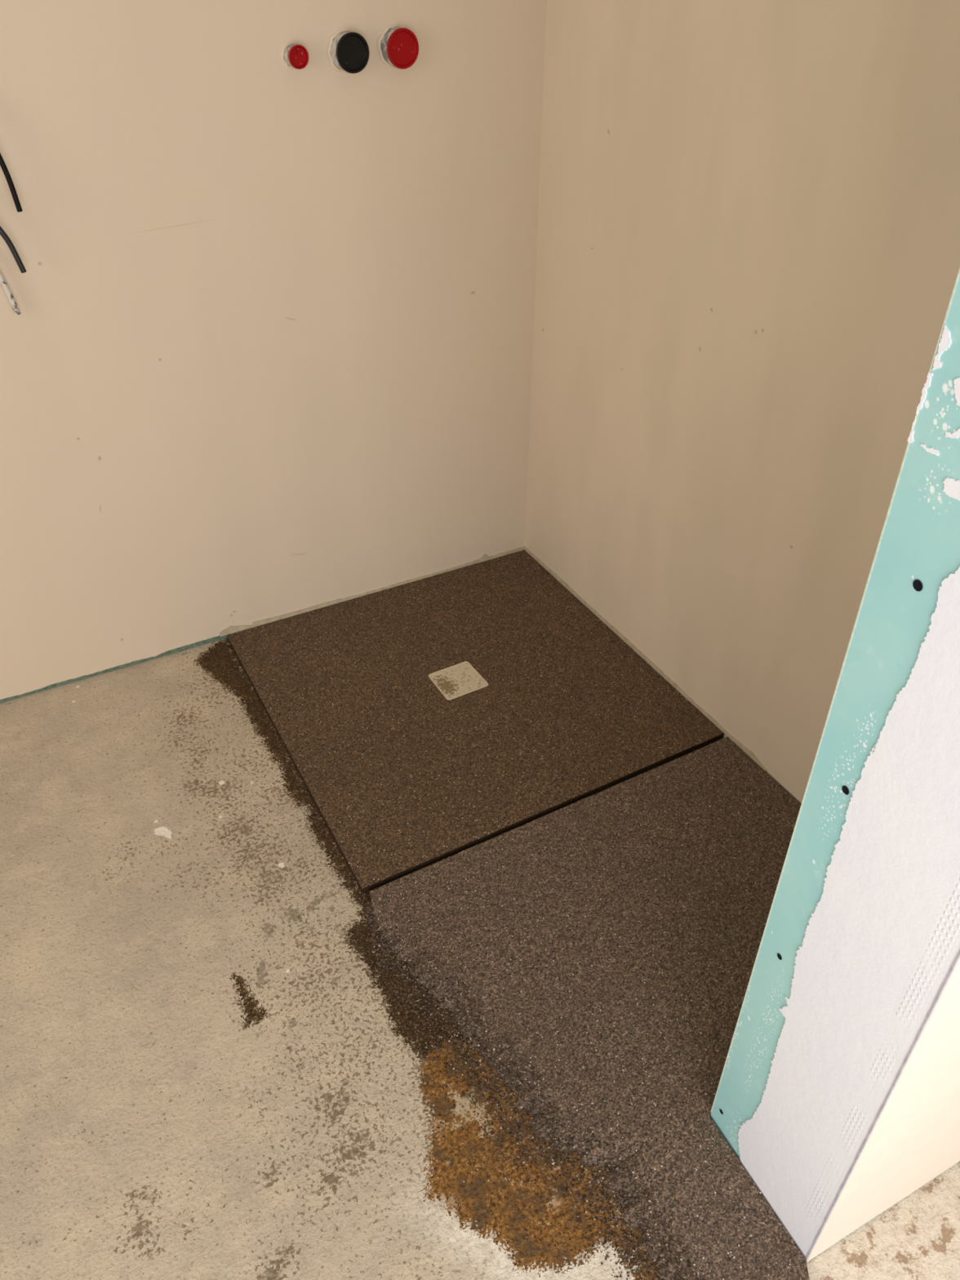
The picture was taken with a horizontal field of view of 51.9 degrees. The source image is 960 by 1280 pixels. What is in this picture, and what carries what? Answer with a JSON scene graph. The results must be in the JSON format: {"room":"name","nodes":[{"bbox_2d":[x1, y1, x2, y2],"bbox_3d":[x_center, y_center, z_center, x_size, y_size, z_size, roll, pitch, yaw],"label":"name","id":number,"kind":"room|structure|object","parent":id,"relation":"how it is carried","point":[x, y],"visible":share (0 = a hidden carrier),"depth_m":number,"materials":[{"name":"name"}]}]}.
{"room":"building under construction","nodes":[
{"label":"building under construction","id":0,"kind":"room"},
{"bbox_2d":[0,0,546,702],"bbox_3d":[-1.156,-0.914,1.628,3.120,2.598,0.110,-18,41,-22],"label":"wall","id":1,"kind":"structure","parent":0,"point":[268,352],"depth_m":2.16,"materials":[{"name":"beige paint"}]},
{"bbox_2d":[0,271,20,315],"bbox_3d":[-0.920,-0.695,1.859,0.061,0.168,0.019,-1,37,-2],"label":"cable conduit","id":2,"kind":"object","parent":1,"relation":"attached to","point":[11,300],"visible":1,"depth_m":1.89,"materials":[{"name":"paint"}]},
{"bbox_2d":[0,152,22,212],"bbox_3d":[-0.871,-0.878,1.729,0.080,0.238,0.022,13,39,16],"label":"cable conduit","id":3,"kind":"object","parent":1,"relation":"attached to","point":[2,164],"visible":1,"depth_m":1.76,"materials":[{"name":"black plastic"}]},
{"bbox_2d":[0,226,26,273],"bbox_3d":[-0.900,-0.759,1.795,0.098,0.180,0.030,5,38,6],"label":"cable conduit","id":4,"kind":"object","parent":1,"relation":"attached to","point":[2,233],"visible":1,"depth_m":1.82,"materials":[{"name":"black paint"}]},
{"bbox_2d":[280,41,309,69],"bbox_3d":[-0.359,-1.129,1.908,0.046,0.046,0.048,-20,42,-24],"label":"pipe","id":5,"kind":"object","parent":1,"relation":"attached to","point":[295,55],"visible":1,"depth_m":1.90,"materials":[{"name":"paint"}]},
{"bbox_2d":[327,27,368,73],"bbox_3d":[-0.261,-1.162,1.948,0.078,0.079,0.049,-20,42,-25],"label":"pipe","id":6,"kind":"object","parent":1,"relation":"attached to","point":[348,51],"visible":1,"depth_m":1.94,"materials":[{"name":"paint"}]},
{"bbox_2d":[219,546,524,636],"bbox_3d":[-0.272,-0.148,2.734,0.916,0.024,0.004,-18,41,-22],"label":"trim","id":7,"kind":"structure","parent":1,"relation":"attached to","point":[231,629],"depth_m":2.69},
{"bbox_2d":[377,23,418,69],"bbox_3d":[-0.165,-1.195,1.988,0.083,0.079,0.048,-21,42,-25],"label":"pipe","id":8,"kind":"object","parent":1,"relation":"attached to","point":[397,46],"visible":1,"depth_m":1.98,"materials":[{"name":"paint"}]},
{"bbox_2d":[0,637,959,1279],"bbox_3d":[0.267,1.174,1.056,4.020,0.001,4.520,-18,41,-22],"label":"floor","id":9,"kind":"structure","parent":0,"point":[202,1077],"depth_m":1.66,"materials":[{"name":"concrete"}]},
{"bbox_2d":[224,646,705,1279],"bbox_3d":[-0.214,0.554,1.846,0.285,0.020,1.978,-22,43,-27],"label":"loose gravel","id":10,"kind":"object","parent":9,"relation":"on","point":[376,931],"visible":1,"depth_m":1.58,"materials":[{"name":"gravel"}]},
{"bbox_2d":[226,550,809,1279],"bbox_3d":[0.221,0.415,2.034,0.925,0.015,2.044,-18,41,-22],"label":"floor","id":11,"kind":"structure","parent":0,"point":[613,935],"depth_m":2.01,"materials":[{"name":"brown stone"}]},
{"bbox_2d":[428,661,488,699],"bbox_3d":[-0.054,0.099,2.431,0.118,0.002,0.112,-18,41,-22],"label":"drain cover","id":12,"kind":"object","parent":11,"relation":"on","point":[462,678],"visible":1,"depth_m":2.43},
{"bbox_2d":[524,0,959,804],"bbox_3d":[0.553,-0.901,1.631,0.131,2.600,1.730,-18,41,-22],"label":"wall","id":13,"kind":"structure","parent":0,"point":[748,249],"depth_m":1.90,"materials":[{"name":"beige paint"}]},
{"bbox_2d":[524,546,766,771],"bbox_3d":[0.383,0.005,2.547,0.004,0.017,1.044,-18,41,-23],"label":"trim","id":14,"kind":"structure","parent":13,"relation":"attached to","point":[746,750],"depth_m":2.49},
{"bbox_2d":[710,267,959,1262],"bbox_3d":[0.952,-0.364,0.934,1.198,2.600,0.258,-18,41,-22],"label":"wall partition","id":15,"kind":"structure","parent":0,"point":[837,1094],"depth_m":1.09,"materials":[{"name":"white paint"}]}
]}

